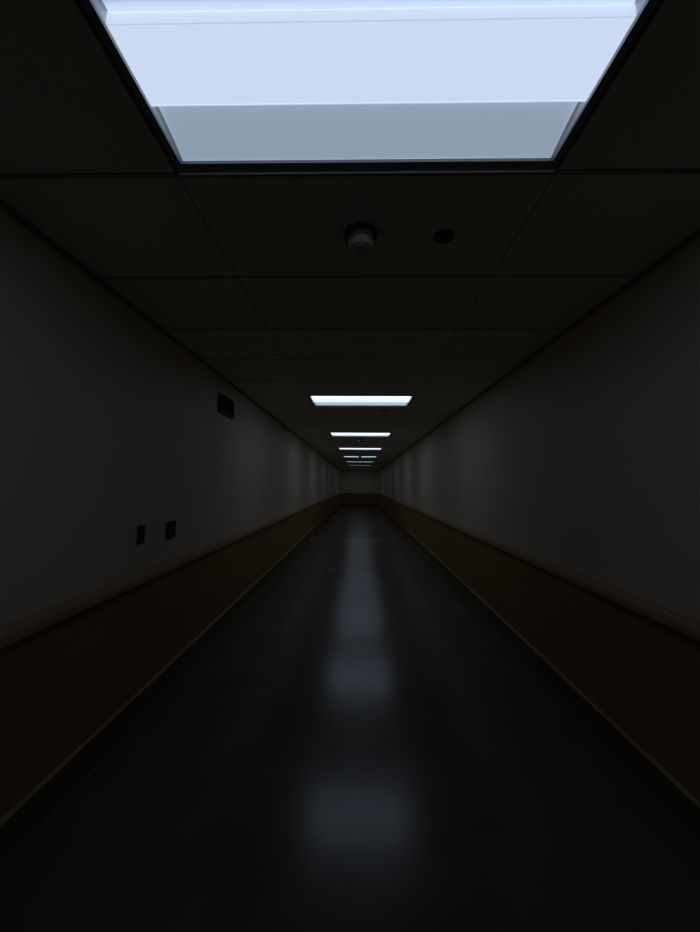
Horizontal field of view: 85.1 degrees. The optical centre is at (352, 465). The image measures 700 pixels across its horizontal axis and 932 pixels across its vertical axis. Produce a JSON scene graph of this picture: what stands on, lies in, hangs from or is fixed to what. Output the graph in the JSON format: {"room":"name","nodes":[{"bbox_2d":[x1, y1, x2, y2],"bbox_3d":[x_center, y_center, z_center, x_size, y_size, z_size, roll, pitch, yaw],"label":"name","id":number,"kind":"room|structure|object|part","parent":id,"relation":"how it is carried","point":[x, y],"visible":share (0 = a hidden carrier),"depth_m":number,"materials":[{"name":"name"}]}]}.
{"room":"hospital interior","nodes":[
{"label":"hospital interior","id":0,"kind":"room"},
{"bbox_2d":[0,209,339,819],"bbox_3d":[-1.153,0.612,11.065,0.132,2.600,27.080,0,-3,1],"label":"wall","id":1,"kind":"structure","parent":0,"point":[109,428],"depth_m":1.91,"materials":[{"name":"white paint"}]},
{"bbox_2d":[137,525,144,544],"bbox_3d":[-1.248,0.406,2.253,0.012,0.108,0.072,0,-3,1],"label":"light switch","id":2,"kind":"object","parent":1,"relation":"attached to","point":[140,529],"visible":1,"depth_m":2.24,"materials":[{"name":"black plastic"}]},
{"bbox_2d":[0,503,339,874],"bbox_3d":[-1.087,1.826,11.004,0.040,0.168,27.080,0,-3,1],"label":"baseboard","id":3,"kind":"structure","parent":1,"relation":"attached to","point":[25,820],"depth_m":1.90,"materials":[{"name":"beige"}]},
{"bbox_2d":[0,493,339,649],"bbox_3d":[-1.079,1.087,11.040,0.046,0.064,27.080,0,-3,1],"label":"trim","id":4,"kind":"structure","parent":1,"relation":"attached to","point":[13,632],"depth_m":1.88,"materials":[{"name":"brown wood"}]},
{"bbox_2d":[165,520,175,539],"bbox_3d":[-1.242,0.438,2.609,0.012,0.120,0.132,0,-3,1],"label":"light switch","id":5,"kind":"object","parent":1,"relation":"attached to","point":[171,525],"visible":1,"depth_m":2.60,"materials":[{"name":"black plastic"}]},
{"bbox_2d":[218,393,233,418],"bbox_3d":[-1.213,-0.572,3.659,0.022,0.180,0.370,0,-3,1],"label":"air vent","id":6,"kind":"object","parent":1,"relation":"in","point":[225,404],"visible":1,"depth_m":3.65,"materials":[{"name":"black plastic"}]},
{"bbox_2d":[0,506,699,931],"bbox_3d":[0.201,1.968,10.975,2.858,0.100,27.320,0,-3,1],"label":"floor","id":7,"kind":"structure","parent":0,"point":[359,749],"depth_m":1.69,"materials":[{"name":"tile"}]},
{"bbox_2d":[309,539,410,540],"bbox_3d":[0.176,1.844,9.524,2.536,0.006,0.044,0,-3,1],"label":"trim","id":8,"kind":"structure","parent":7,"relation":"on","point":[309,539],"depth_m":9.52,"materials":[{"name":"metal"}]},
{"bbox_2d":[0,0,699,468],"bbox_3d":[0.217,-0.459,11.088,2.618,0.052,27.092,0,-3,1],"label":"ceiling","id":9,"kind":"structure","parent":0,"point":[257,278],"depth_m":1.52,"materials":[{"name":"tile"}]},
{"bbox_2d":[329,432,390,436],"bbox_3d":[0.152,-0.675,7.626,1.200,0.110,0.596,0,-3,1],"label":"ceiling light","id":10,"kind":"object","parent":9,"relation":"attached to","point":[333,434],"visible":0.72,"depth_m":7.70,"materials":[{"name":"grey plastic"}]},
{"bbox_3d":[0.155,-0.643,7.804,1.144,0.030,0.173,0,-3,1],"label":"wing panel","id":11,"kind":"part","parent":10,"relation":"part of","materials":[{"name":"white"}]},
{"bbox_2d":[343,456,376,457],"bbox_3d":[0.259,-0.375,13.718,1.200,0.110,0.596,0,-3,1],"label":"ceiling light","id":12,"kind":"object","parent":9,"relation":"attached to","point":[343,456],"visible":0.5,"depth_m":13.83,"materials":[{"name":"grey plastic"}]},
{"bbox_2d":[339,448,381,449],"bbox_3d":[0.205,-0.525,10.672,1.200,0.110,0.596,0,-3,1],"label":"ceiling light","id":13,"kind":"object","parent":9,"relation":"attached to","point":[339,448],"visible":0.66,"depth_m":10.68,"materials":[{"name":"grey plastic"}]},
{"bbox_2d":[344,222,377,254],"bbox_3d":[0.032,-0.893,1.515,0.132,0.067,0.132,0,-3,1],"label":"smoke detector","id":14,"kind":"object","parent":9,"relation":"attached to","point":[360,236],"visible":1,"depth_m":1.48,"materials":[{"name":"plastic"}]},
{"bbox_2d":[308,395,414,406],"bbox_3d":[0.099,-0.825,4.580,1.200,0.110,0.596,0,-3,1],"label":"ceiling light","id":15,"kind":"object","parent":9,"relation":"attached to","point":[317,400],"visible":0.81,"depth_m":4.59,"materials":[{"name":"grey plastic"}]},
{"bbox_3d":[0.102,-0.793,4.758,1.144,0.030,0.173,0,-3,1],"label":"wing panel","id":16,"kind":"part","parent":15,"relation":"part of","materials":[{"name":"white"}]},
{"bbox_3d":[0.095,-0.810,4.400,1.144,0.030,0.173,0,-3,1],"label":"wing panel","id":17,"kind":"part","parent":15,"relation":"part of","materials":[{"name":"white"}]},
{"bbox_2d":[79,0,659,174],"bbox_3d":[0.035,-1.005,0.925,1.200,0.110,0.596,0,-3,1],"label":"ceiling light","id":18,"kind":"object","parent":9,"relation":"attached to","point":[226,87],"visible":1,"depth_m":0.94,"materials":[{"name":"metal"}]},
{"bbox_3d":[-0.546,-1.014,0.936,0.004,0.089,0.588,0,-3,1],"label":"plate","id":19,"kind":"part","parent":18,"relation":"part of","materials":[{"name":"white plastic"}]},
{"bbox_3d":[0.037,-0.973,1.103,1.144,0.030,0.173,0,-3,1],"label":"wing panel","id":20,"kind":"part","parent":18,"relation":"part of","materials":[{"name":"white"}]},
{"bbox_3d":[0.031,-0.990,0.745,1.144,0.030,0.173,0,-3,1],"label":"wing panel","id":21,"kind":"part","parent":18,"relation":"part of","materials":[{"name":"white"}]},
{"bbox_3d":[0.615,-1.007,0.915,0.004,0.089,0.588,0,-3,1],"label":"plate","id":22,"kind":"part","parent":18,"relation":"part of","materials":[{"name":"white plastic"}]},
{"bbox_2d":[433,229,454,242],"bbox_3d":[0.366,-0.918,1.531,0.084,0.012,0.084,0,-3,1],"label":"ceiling sensor","id":23,"kind":"object","parent":9,"relation":"attached to","point":[444,235],"visible":1,"depth_m":1.52,"materials":[{"name":"black plastic"}]},
{"bbox_2d":[339,469,379,505],"bbox_3d":[0.448,1.288,24.616,2.858,2.600,0.132,0,-3,1],"label":"wall","id":24,"kind":"structure","parent":0,"point":[351,480],"depth_m":24.56,"materials":[{"name":"white paint"}]},
{"bbox_2d":[340,503,378,505],"bbox_3d":[0.439,2.499,24.483,2.536,0.168,0.040,0,-3,1],"label":"baseboard","id":25,"kind":"structure","parent":24,"relation":"attached to","point":[341,504],"depth_m":24.48,"materials":[{"name":"beige"}]},
{"bbox_2d":[340,493,378,493],"bbox_3d":[0.444,1.760,24.516,2.524,0.064,0.046,0,-3,1],"label":"trim","id":26,"kind":"structure","parent":24,"relation":"attached to","point":[340,493],"depth_m":24.49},
{"bbox_2d":[380,237,699,801],"bbox_3d":[1.573,0.628,11.017,0.132,2.600,27.080,0,-3,1],"label":"wall","id":27,"kind":"structure","parent":0,"point":[584,459],"depth_m":2.10,"materials":[{"name":"white paint"}]},
{"bbox_2d":[379,493,699,641],"bbox_3d":[1.493,1.103,10.995,0.046,0.064,27.080,0,-3,1],"label":"trim","id":28,"kind":"structure","parent":27,"relation":"attached to","point":[688,626],"depth_m":2.03,"materials":[{"name":"brown wood"}]},
{"bbox_2d":[380,504,699,853],"bbox_3d":[1.491,1.842,10.958,0.040,0.168,27.080,0,-3,1],"label":"baseboard","id":29,"kind":"structure","parent":27,"relation":"attached to","point":[676,803],"depth_m":2.04,"materials":[{"name":"beige"}]}
]}

